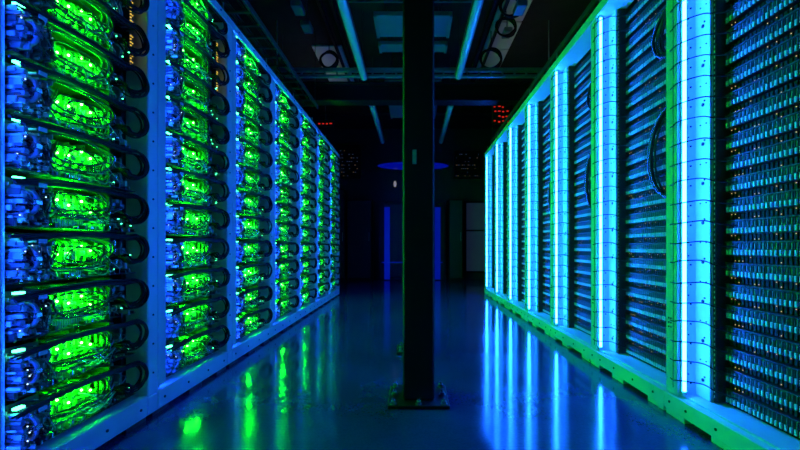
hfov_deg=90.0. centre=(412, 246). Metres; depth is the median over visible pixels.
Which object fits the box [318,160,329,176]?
module
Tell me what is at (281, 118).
module
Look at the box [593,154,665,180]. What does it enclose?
shelf
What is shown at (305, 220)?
module
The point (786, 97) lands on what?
shelf
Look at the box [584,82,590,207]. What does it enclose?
cable loop
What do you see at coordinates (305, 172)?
module
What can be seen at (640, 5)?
shelf
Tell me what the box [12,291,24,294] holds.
light
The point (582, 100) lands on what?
shelf
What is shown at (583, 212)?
shelf
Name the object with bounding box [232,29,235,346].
tube
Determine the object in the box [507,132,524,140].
shelf
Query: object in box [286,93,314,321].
rack
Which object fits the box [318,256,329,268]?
module
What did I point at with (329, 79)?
tile
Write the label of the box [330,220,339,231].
module
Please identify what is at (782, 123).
shelf
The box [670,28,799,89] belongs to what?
shelf
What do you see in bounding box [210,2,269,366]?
rack
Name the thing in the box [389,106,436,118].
ceiling panel
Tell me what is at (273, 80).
tube
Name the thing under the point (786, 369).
server
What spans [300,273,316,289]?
module
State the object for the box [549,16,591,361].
storage rack
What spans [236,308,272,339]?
module
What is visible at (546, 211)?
shelf
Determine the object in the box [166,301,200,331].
server
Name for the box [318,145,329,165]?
module
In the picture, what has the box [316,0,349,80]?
rail
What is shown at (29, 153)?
module
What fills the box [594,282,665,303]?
shelf
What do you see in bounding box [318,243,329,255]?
module
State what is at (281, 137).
module
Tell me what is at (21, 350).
light
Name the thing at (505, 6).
rail
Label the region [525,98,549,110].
shelf
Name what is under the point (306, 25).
junction box
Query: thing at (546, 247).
shelf
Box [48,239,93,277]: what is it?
server
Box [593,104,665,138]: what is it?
shelf
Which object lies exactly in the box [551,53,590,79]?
shelf
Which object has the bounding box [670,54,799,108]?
shelf
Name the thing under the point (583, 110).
shelf
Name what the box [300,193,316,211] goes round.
module
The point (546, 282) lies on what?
shelf
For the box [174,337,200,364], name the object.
server
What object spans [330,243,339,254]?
module
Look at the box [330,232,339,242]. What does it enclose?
module
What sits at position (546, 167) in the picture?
shelf
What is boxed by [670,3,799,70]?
shelf
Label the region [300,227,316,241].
module
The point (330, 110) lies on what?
ceiling beam
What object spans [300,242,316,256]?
module
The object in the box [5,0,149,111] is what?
module
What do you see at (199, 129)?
module
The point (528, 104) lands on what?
tube
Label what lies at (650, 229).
shelf
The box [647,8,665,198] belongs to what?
cable loop
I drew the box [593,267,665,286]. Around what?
shelf
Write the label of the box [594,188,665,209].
shelf
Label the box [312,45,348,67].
tile
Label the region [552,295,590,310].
shelf
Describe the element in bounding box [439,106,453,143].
linear light
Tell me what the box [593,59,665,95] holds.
shelf
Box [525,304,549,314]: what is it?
shelf
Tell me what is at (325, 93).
ceiling beam
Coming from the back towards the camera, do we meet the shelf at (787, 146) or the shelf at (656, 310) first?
the shelf at (656, 310)
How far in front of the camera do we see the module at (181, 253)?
2.22 m
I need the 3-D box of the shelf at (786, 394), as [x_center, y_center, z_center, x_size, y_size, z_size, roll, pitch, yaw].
[1.437,0.518,1.460,0.546,0.087,0.731,0,0,0]
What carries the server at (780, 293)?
in the storage rack at (729, 428)
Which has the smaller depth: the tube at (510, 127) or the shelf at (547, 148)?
the shelf at (547, 148)
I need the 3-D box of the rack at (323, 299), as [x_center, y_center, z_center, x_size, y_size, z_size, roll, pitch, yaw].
[-1.593,-0.403,5.162,0.853,2.335,0.754,0,0,0]
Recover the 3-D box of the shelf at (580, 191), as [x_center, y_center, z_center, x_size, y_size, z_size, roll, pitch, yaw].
[1.437,-0.448,3.030,0.546,0.087,0.731,0,0,0]
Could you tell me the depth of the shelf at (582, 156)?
3.12 m
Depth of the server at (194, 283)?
2.24 m
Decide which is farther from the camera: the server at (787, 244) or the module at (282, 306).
the module at (282, 306)
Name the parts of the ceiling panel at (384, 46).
edge rail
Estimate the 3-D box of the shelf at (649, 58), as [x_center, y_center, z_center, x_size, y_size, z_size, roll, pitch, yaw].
[1.437,-1.063,2.245,0.546,0.087,0.731,0,0,0]
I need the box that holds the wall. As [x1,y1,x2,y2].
[319,129,501,278]
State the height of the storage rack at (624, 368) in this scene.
2.410 m
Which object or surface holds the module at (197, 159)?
in the rack at (190, 377)
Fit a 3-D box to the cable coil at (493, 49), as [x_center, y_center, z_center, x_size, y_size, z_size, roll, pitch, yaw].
[1.014,-2.568,5.200,0.306,0.534,0.069,0,0,0]
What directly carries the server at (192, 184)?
in the module at (196, 189)
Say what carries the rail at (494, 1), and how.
attached to the ceiling
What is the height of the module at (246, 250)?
0.170 m
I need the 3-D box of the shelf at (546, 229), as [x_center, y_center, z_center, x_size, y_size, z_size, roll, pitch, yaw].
[1.437,-0.185,3.815,0.546,0.087,0.731,0,0,0]
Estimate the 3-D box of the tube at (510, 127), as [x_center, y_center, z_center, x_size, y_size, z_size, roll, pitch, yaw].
[1.196,-0.405,4.905,0.024,2.128,0.025,0,0,0]
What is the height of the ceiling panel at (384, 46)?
0.512 m
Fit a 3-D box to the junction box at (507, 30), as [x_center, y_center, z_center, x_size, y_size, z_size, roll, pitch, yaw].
[1.163,-2.727,4.950,0.100,0.217,0.180,0,0,0]
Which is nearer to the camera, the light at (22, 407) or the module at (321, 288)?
the light at (22, 407)
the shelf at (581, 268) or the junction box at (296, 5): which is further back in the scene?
the junction box at (296, 5)
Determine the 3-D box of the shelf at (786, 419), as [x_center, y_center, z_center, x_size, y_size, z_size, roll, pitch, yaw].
[1.437,0.606,1.460,0.546,0.087,0.731,0,0,0]
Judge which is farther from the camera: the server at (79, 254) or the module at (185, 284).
the module at (185, 284)
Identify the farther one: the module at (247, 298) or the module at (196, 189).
the module at (247, 298)
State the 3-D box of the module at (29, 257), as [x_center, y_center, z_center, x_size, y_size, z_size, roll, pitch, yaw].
[-1.334,0.030,1.465,0.370,0.170,0.571,0,0,4]
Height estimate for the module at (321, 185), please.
0.168 m
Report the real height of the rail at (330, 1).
0.100 m
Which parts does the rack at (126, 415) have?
plate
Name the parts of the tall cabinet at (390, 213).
door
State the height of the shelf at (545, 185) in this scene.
0.087 m
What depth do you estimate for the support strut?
4.98 m
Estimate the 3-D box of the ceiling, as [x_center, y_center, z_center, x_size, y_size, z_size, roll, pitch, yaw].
[0.000,-2.885,4.000,6.000,0.100,11.200,0,0,0]
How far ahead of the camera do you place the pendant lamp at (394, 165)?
8.16 m
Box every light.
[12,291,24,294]
[12,348,24,352]
[12,405,24,410]
[336,0,367,80]
[369,58,384,143]
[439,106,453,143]
[455,0,483,79]
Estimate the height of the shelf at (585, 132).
0.087 m
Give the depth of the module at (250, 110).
2.98 m
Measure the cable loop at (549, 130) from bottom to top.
0.987 m
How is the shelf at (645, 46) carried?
in the storage rack at (624, 368)
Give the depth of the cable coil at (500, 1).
4.18 m
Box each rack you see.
[2,0,146,449]
[124,0,226,416]
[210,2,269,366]
[257,58,296,338]
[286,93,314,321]
[306,117,327,309]
[321,135,338,301]
[484,142,494,298]
[494,125,506,307]
[507,102,524,318]
[524,70,550,335]
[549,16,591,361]
[590,0,713,409]
[664,0,799,449]
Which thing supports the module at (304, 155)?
in the rack at (309, 307)
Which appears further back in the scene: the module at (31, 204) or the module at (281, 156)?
the module at (281, 156)
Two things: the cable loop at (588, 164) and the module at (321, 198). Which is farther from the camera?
the module at (321, 198)
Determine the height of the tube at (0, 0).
2.070 m
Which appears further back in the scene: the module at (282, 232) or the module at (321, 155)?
the module at (321, 155)
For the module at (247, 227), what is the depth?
3.00 m
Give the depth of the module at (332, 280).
6.08 m
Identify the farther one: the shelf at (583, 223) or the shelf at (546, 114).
the shelf at (546, 114)
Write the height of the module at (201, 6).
0.168 m
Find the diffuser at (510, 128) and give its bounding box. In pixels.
[510,128,510,298]
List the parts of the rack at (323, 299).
post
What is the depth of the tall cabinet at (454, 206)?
9.09 m
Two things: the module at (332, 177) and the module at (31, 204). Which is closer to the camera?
the module at (31, 204)
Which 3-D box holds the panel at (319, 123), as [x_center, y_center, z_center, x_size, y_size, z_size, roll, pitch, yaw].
[-1.518,-2.457,6.919,0.300,0.756,0.062,0,0,0]
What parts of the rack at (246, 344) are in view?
post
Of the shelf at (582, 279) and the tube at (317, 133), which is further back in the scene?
the tube at (317, 133)
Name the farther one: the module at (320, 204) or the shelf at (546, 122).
the module at (320, 204)
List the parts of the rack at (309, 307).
post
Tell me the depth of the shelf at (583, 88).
3.11 m
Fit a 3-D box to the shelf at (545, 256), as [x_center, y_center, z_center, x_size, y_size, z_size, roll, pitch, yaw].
[1.437,0.079,3.815,0.546,0.087,0.731,0,0,0]
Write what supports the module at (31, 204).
in the rack at (126, 415)
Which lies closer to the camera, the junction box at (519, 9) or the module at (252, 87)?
the module at (252, 87)
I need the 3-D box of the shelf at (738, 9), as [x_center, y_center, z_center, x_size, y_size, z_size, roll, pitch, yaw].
[1.437,-0.975,1.460,0.546,0.087,0.731,0,0,0]
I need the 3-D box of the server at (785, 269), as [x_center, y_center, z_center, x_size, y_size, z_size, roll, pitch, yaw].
[1.437,0.079,1.460,0.546,0.087,0.731,0,0,0]
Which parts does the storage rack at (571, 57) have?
post, plate, rail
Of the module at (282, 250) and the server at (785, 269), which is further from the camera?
the module at (282, 250)
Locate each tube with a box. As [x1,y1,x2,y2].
[0,0,1,449]
[157,0,165,388]
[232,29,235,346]
[273,80,274,322]
[299,111,299,308]
[317,133,317,298]
[486,156,487,287]
[496,144,497,292]
[509,127,511,300]
[528,104,529,310]
[555,70,557,325]
[598,16,602,350]
[680,0,686,396]
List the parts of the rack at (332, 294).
post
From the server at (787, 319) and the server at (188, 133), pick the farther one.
the server at (188, 133)
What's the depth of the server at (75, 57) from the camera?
1.44 m
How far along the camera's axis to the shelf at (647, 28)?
2.28 m
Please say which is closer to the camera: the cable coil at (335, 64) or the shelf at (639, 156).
the shelf at (639, 156)
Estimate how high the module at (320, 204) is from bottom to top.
0.168 m
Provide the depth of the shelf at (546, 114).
3.93 m
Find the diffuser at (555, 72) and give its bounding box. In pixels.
[555,72,556,322]
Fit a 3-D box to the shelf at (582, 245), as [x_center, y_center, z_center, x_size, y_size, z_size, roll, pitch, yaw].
[1.437,-0.009,3.030,0.546,0.087,0.731,0,0,0]
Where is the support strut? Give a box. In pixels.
[273,20,549,77]
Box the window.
[464,201,484,272]
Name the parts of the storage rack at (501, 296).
post, plate, rail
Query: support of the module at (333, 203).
in the rack at (332, 294)
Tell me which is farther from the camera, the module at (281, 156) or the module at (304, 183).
the module at (304, 183)
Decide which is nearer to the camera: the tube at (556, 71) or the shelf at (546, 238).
the tube at (556, 71)
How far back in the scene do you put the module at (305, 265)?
4.56 m
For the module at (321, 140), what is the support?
in the rack at (323, 299)
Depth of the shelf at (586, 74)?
3.10 m
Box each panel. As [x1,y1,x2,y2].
[316,106,333,126]
[332,156,338,288]
[338,143,360,178]
[373,3,452,37]
[378,6,447,52]
[385,53,440,80]
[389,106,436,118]
[454,150,480,178]
[493,106,509,124]
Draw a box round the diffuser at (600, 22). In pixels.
[599,17,601,346]
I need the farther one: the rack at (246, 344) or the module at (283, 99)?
the module at (283, 99)
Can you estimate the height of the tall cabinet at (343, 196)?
2.100 m
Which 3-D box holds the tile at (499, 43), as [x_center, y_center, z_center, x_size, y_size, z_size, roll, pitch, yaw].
[1.180,-2.820,5.335,0.360,0.029,0.670,0,0,0]
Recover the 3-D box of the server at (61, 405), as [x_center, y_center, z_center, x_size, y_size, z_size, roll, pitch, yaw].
[-1.276,0.559,1.468,0.099,0.156,0.230,0,0,0]
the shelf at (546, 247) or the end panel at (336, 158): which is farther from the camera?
the end panel at (336, 158)
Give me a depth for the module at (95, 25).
1.53 m
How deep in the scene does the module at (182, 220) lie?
2.22 m
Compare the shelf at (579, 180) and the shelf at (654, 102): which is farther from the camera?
the shelf at (579, 180)
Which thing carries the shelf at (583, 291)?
in the storage rack at (571, 57)
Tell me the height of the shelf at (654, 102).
0.087 m
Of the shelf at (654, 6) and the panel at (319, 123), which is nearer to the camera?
the shelf at (654, 6)
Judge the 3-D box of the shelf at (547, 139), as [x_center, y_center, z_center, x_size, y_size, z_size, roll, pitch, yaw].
[1.437,-1.063,3.815,0.546,0.087,0.731,0,0,0]
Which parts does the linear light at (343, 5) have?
suspension rod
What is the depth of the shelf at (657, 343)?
2.26 m
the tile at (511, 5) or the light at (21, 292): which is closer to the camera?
the light at (21, 292)
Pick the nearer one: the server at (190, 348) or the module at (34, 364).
the module at (34, 364)
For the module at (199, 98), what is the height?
0.168 m
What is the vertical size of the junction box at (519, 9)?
0.517 m
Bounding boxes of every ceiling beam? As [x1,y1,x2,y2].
[275,81,538,105]
[301,106,519,114]
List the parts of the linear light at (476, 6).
suspension rod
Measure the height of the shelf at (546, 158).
0.087 m
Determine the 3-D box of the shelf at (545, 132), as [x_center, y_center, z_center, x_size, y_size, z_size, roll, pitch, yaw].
[1.437,-1.150,3.815,0.546,0.087,0.731,0,0,0]
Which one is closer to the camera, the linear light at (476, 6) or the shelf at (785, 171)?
the shelf at (785, 171)
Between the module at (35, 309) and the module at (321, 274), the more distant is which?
the module at (321, 274)
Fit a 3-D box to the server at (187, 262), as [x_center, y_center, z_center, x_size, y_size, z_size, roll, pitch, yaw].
[-1.276,0.032,2.223,0.099,0.156,0.230,0,0,0]
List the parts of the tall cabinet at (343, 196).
door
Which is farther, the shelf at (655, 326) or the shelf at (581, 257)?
the shelf at (581, 257)
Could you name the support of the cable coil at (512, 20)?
hanging from the ceiling
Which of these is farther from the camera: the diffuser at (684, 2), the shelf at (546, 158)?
the shelf at (546, 158)
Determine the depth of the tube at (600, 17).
2.54 m
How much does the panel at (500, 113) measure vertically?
0.711 m
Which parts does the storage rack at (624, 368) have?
post, plate, rail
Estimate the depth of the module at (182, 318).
2.21 m
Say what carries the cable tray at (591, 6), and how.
hanging from the ceiling
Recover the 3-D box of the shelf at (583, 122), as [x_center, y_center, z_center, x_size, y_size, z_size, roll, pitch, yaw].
[1.437,-0.975,3.030,0.546,0.087,0.731,0,0,0]
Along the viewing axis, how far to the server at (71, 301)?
1.46 m
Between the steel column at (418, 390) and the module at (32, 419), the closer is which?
the module at (32, 419)
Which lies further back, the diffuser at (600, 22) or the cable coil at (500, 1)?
the cable coil at (500, 1)
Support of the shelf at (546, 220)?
in the storage rack at (540, 94)
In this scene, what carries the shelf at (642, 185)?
in the storage rack at (624, 368)
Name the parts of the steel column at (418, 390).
plate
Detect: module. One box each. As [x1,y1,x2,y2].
[5,0,149,71]
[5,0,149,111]
[5,54,149,152]
[5,114,149,192]
[5,176,148,232]
[5,232,149,283]
[5,276,148,341]
[5,319,148,400]
[5,361,148,449]
[66,0,149,31]
[166,0,229,68]
[166,22,229,96]
[166,59,229,124]
[166,95,229,152]
[166,132,229,180]
[166,168,229,208]
[166,203,229,236]
[166,238,229,269]
[166,267,229,305]
[166,296,229,340]
[166,324,229,376]
[181,0,227,40]
[236,36,270,87]
[236,60,272,108]
[236,85,272,130]
[236,111,272,152]
[236,137,272,173]
[236,164,272,195]
[236,190,272,217]
[236,216,271,239]
[236,240,272,262]
[236,263,271,288]
[236,285,272,314]
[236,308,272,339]
[275,86,297,117]
[275,100,298,134]
[275,121,298,152]
[275,142,298,165]
[275,162,298,187]
[275,182,298,205]
[275,202,298,222]
[275,222,298,240]
[275,241,298,259]
[275,259,298,279]
[275,277,298,299]
[275,295,298,319]
[300,113,316,137]
[300,127,316,150]
[300,143,316,165]
[300,160,316,182]
[300,176,316,195]
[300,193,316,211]
[300,210,316,226]
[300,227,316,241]
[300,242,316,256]
[300,258,316,273]
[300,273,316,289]
[300,288,316,305]
[318,134,329,152]
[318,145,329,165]
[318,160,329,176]
[318,174,329,190]
[318,188,329,202]
[318,202,329,216]
[318,216,329,229]
[318,229,329,242]
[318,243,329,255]
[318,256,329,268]
[318,269,329,282]
[318,282,329,296]
[330,148,339,164]
[330,159,339,174]
[330,171,339,184]
[330,183,339,196]
[330,195,339,208]
[330,208,339,219]
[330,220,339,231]
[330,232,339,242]
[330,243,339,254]
[330,255,339,266]
[330,267,339,278]
[330,278,339,290]
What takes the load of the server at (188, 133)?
in the module at (199, 129)
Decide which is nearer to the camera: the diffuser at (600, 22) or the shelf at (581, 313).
the diffuser at (600, 22)
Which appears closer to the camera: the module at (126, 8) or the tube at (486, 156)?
the module at (126, 8)
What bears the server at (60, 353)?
in the module at (34, 364)
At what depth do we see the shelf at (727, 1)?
1.67 m
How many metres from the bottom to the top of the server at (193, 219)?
0.154 m
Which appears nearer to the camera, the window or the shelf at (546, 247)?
the shelf at (546, 247)
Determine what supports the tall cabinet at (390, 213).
on the floor
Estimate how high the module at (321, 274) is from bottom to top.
0.169 m
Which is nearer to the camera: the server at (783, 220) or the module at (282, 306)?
the server at (783, 220)
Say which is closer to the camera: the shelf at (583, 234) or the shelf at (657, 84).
the shelf at (657, 84)
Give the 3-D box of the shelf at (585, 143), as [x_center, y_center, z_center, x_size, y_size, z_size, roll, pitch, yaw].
[1.437,-0.799,3.030,0.546,0.087,0.731,0,0,0]
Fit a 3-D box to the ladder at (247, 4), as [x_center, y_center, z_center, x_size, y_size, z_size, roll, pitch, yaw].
[-1.525,-2.365,3.550,0.450,0.940,3.900,0,0,0]
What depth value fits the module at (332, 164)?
6.05 m
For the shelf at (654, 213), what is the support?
in the storage rack at (624, 368)
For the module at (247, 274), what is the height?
0.168 m
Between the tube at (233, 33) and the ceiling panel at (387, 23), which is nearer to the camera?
the tube at (233, 33)
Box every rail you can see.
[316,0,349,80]
[329,0,358,80]
[467,0,496,80]
[476,0,509,80]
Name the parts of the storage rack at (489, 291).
post, plate, rail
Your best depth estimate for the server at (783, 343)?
1.50 m
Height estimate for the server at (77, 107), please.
0.154 m
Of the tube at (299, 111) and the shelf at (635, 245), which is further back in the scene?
the tube at (299, 111)
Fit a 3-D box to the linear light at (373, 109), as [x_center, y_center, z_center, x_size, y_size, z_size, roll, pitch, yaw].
[-0.605,-2.442,6.905,0.092,0.786,2.080,0,0,0]
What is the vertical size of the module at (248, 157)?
0.170 m
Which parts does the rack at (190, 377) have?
post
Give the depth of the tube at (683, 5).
1.76 m
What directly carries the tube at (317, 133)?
attached to the rack at (323, 299)
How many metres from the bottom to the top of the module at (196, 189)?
0.168 m
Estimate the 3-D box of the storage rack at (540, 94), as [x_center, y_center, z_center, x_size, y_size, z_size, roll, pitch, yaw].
[1.593,-0.440,3.828,0.853,2.410,0.784,0,0,0]
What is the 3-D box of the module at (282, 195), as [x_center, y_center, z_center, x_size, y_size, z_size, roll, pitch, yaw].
[-1.333,-0.496,3.729,0.369,0.168,0.571,0,0,4]
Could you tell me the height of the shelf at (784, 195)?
0.087 m
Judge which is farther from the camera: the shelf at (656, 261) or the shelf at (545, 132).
the shelf at (545, 132)
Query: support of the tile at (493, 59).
attached to the ceiling
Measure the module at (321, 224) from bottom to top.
0.168 m
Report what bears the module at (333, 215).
in the rack at (332, 294)
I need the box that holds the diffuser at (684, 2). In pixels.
[682,0,685,391]
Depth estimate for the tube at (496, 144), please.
5.68 m
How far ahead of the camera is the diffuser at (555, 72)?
3.32 m
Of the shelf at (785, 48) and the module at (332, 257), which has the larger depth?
the module at (332, 257)
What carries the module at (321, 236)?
in the rack at (323, 299)
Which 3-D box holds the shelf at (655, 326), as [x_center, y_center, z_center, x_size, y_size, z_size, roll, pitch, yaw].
[1.437,0.430,2.245,0.546,0.087,0.731,0,0,0]
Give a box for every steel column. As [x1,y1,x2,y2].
[387,0,449,408]
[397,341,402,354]
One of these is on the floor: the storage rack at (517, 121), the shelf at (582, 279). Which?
the storage rack at (517, 121)
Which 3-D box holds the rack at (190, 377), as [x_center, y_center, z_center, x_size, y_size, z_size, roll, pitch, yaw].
[-1.593,-0.403,2.142,0.853,2.335,0.754,0,0,0]
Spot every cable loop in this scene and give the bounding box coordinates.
[548,130,549,210]
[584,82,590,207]
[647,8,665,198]
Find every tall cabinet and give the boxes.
[339,188,347,280]
[379,202,444,279]
[447,199,462,280]
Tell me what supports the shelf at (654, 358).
in the storage rack at (624, 368)
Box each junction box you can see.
[290,0,304,15]
[300,0,312,33]
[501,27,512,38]
[513,0,527,15]
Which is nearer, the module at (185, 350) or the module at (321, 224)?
the module at (185, 350)
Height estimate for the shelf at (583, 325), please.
0.087 m
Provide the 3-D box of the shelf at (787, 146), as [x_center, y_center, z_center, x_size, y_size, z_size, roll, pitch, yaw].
[1.437,-0.360,1.460,0.546,0.087,0.731,0,0,0]
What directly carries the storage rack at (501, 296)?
on the floor
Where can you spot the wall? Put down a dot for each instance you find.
(376, 183)
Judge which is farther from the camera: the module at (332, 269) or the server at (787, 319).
the module at (332, 269)
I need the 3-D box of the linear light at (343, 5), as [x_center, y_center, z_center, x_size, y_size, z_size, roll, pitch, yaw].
[-0.605,-2.442,3.765,0.092,0.786,2.340,0,0,0]
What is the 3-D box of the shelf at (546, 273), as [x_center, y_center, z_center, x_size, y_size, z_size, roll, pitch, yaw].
[1.437,0.254,3.815,0.546,0.087,0.731,0,0,0]
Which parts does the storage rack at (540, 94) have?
post, plate, rail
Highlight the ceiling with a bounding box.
[208,0,598,128]
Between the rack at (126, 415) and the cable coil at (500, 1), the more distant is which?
the cable coil at (500, 1)
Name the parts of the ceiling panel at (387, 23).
edge rail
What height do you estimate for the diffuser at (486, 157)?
2.092 m
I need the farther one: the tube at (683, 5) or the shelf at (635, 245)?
the shelf at (635, 245)
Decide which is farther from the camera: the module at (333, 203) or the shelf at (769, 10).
the module at (333, 203)
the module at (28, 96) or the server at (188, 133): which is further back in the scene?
the server at (188, 133)
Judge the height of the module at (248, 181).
0.170 m
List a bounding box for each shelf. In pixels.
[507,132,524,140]
[509,257,524,264]
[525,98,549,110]
[525,107,549,119]
[525,116,549,127]
[525,125,549,136]
[525,134,549,145]
[525,143,549,154]
[525,152,549,162]
[525,161,549,171]
[525,170,549,180]
[525,179,549,188]
[525,189,547,197]
[525,198,548,206]
[525,206,549,215]
[525,224,549,232]
[525,242,549,250]
[525,259,549,268]
[525,277,549,286]
[525,286,549,295]
[525,295,549,304]
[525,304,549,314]
[526,215,549,223]
[526,233,549,241]
[526,251,549,259]
[527,268,549,277]
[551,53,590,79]
[551,64,590,89]
[551,76,590,99]
[551,92,586,110]
[551,103,590,120]
[551,111,590,131]
[551,123,590,142]
[551,135,590,153]
[551,146,590,164]
[551,160,586,175]
[551,182,590,196]
[551,195,589,207]
[551,217,590,229]
[551,251,590,263]
[551,273,590,286]
[551,284,590,298]
[551,306,590,322]
[551,317,590,334]
[552,173,590,185]
[552,206,590,218]
[552,228,590,239]
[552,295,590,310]
[553,240,590,251]
[553,263,590,274]
[593,0,652,28]
[593,0,665,41]
[593,5,665,55]
[593,25,665,68]
[593,38,665,82]
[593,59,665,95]
[593,71,665,109]
[593,88,665,123]
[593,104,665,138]
[593,121,665,152]
[593,138,665,166]
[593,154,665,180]
[593,171,665,195]
[593,204,665,223]
[593,237,665,253]
[593,253,665,270]
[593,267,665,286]
[593,296,665,320]
[593,325,665,354]
[593,339,665,371]
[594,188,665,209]
[594,221,665,237]
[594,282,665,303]
[594,311,665,337]
[670,0,734,12]
[670,0,765,31]
[670,0,799,51]
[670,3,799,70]
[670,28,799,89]
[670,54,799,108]
[670,79,799,129]
[670,105,799,150]
[670,130,799,170]
[670,156,799,191]
[670,181,799,212]
[670,358,799,412]
[670,377,799,437]
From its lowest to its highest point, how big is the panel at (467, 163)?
0.680 m
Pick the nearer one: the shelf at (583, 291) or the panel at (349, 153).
the shelf at (583, 291)
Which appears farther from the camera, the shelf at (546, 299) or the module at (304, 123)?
the module at (304, 123)
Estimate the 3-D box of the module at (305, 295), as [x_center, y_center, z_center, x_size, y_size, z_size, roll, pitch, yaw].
[-1.334,0.557,4.481,0.372,0.168,0.579,0,0,4]
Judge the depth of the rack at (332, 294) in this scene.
5.54 m
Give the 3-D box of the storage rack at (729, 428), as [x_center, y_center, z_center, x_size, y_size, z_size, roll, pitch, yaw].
[1.593,-0.440,1.473,0.853,2.410,0.784,0,0,0]
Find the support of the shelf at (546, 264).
in the storage rack at (540, 94)
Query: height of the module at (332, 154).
0.168 m
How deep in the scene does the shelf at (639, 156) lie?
2.30 m
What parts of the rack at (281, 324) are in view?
post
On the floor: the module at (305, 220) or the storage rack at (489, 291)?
the storage rack at (489, 291)
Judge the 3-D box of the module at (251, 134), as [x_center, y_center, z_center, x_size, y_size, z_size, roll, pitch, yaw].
[-1.334,-0.848,2.975,0.370,0.170,0.571,0,0,4]
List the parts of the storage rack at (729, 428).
post, plate, rail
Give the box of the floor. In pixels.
[95,279,799,449]
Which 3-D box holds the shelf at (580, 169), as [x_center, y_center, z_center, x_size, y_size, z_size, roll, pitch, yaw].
[1.437,-0.624,3.030,0.546,0.087,0.731,0,0,0]
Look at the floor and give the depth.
2.06 m
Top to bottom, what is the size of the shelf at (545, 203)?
0.087 m
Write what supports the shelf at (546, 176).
in the storage rack at (540, 94)
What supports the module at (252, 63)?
in the rack at (246, 344)
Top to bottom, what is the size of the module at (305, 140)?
0.168 m
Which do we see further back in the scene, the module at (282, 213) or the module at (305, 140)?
the module at (305, 140)
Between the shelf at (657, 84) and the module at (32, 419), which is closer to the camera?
the module at (32, 419)
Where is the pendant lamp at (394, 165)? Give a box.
[378,162,447,169]
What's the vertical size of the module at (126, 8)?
0.170 m
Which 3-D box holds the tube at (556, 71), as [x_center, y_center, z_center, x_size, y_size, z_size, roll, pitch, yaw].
[1.196,-0.405,3.336,0.024,2.128,0.025,0,0,0]
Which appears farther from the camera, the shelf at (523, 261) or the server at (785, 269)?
the shelf at (523, 261)
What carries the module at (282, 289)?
in the rack at (281, 324)
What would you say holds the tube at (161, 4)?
attached to the rack at (190, 377)
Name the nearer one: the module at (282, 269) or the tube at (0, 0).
the tube at (0, 0)
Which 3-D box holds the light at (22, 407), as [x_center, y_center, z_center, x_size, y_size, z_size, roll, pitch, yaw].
[-1.204,0.491,1.221,0.016,0.007,0.028,0,0,0]
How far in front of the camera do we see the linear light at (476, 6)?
3.94 m
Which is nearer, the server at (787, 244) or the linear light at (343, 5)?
the server at (787, 244)
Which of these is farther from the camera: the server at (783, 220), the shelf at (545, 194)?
the shelf at (545, 194)
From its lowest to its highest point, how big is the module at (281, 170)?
0.168 m
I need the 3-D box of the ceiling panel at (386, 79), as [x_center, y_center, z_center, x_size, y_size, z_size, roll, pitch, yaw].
[0.000,-2.579,5.835,0.800,0.512,0.430,0,0,0]
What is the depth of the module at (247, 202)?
3.00 m
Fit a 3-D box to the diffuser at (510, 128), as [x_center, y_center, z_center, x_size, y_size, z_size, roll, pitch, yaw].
[1.194,-0.411,4.897,0.016,2.092,0.008,0,0,0]
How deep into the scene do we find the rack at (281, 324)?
3.27 m
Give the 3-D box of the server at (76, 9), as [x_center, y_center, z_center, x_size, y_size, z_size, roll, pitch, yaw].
[-1.276,-0.842,1.468,0.099,0.150,0.230,0,0,0]
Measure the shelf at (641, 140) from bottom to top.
0.087 m
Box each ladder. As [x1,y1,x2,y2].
[208,0,317,108]
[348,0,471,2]
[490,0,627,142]
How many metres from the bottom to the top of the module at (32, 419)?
0.168 m
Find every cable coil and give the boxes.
[319,50,338,67]
[479,47,502,67]
[495,11,516,37]
[499,0,518,17]
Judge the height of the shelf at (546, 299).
0.087 m
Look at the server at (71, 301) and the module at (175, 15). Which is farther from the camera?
the module at (175, 15)
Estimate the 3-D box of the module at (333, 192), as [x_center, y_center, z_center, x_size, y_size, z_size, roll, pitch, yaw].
[-1.334,-0.847,5.992,0.368,0.169,0.576,0,0,4]
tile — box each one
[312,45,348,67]
[326,67,353,80]
[476,48,507,67]
[484,20,521,48]
[494,0,531,20]
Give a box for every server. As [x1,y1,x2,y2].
[21,282,99,328]
[21,327,93,378]
[35,376,93,429]
[48,1,82,33]
[48,49,82,82]
[48,95,91,134]
[48,141,93,182]
[48,187,101,228]
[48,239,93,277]
[166,270,198,297]
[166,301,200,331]
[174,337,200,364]
[179,208,201,234]
[181,178,198,203]
[182,130,202,142]
[182,260,198,265]
[670,207,799,233]
[670,232,799,256]
[670,255,799,282]
[670,277,799,308]
[670,298,799,334]
[670,319,799,360]
[670,339,799,386]
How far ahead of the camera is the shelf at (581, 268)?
3.11 m
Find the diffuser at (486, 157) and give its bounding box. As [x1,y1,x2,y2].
[486,157,486,285]
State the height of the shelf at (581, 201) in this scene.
0.087 m
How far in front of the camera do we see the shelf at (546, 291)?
3.95 m
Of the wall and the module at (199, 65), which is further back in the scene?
the wall
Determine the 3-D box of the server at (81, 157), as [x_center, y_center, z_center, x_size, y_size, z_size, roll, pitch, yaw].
[-1.275,-0.318,1.468,0.100,0.154,0.230,0,0,0]
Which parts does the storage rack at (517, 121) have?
post, plate, rail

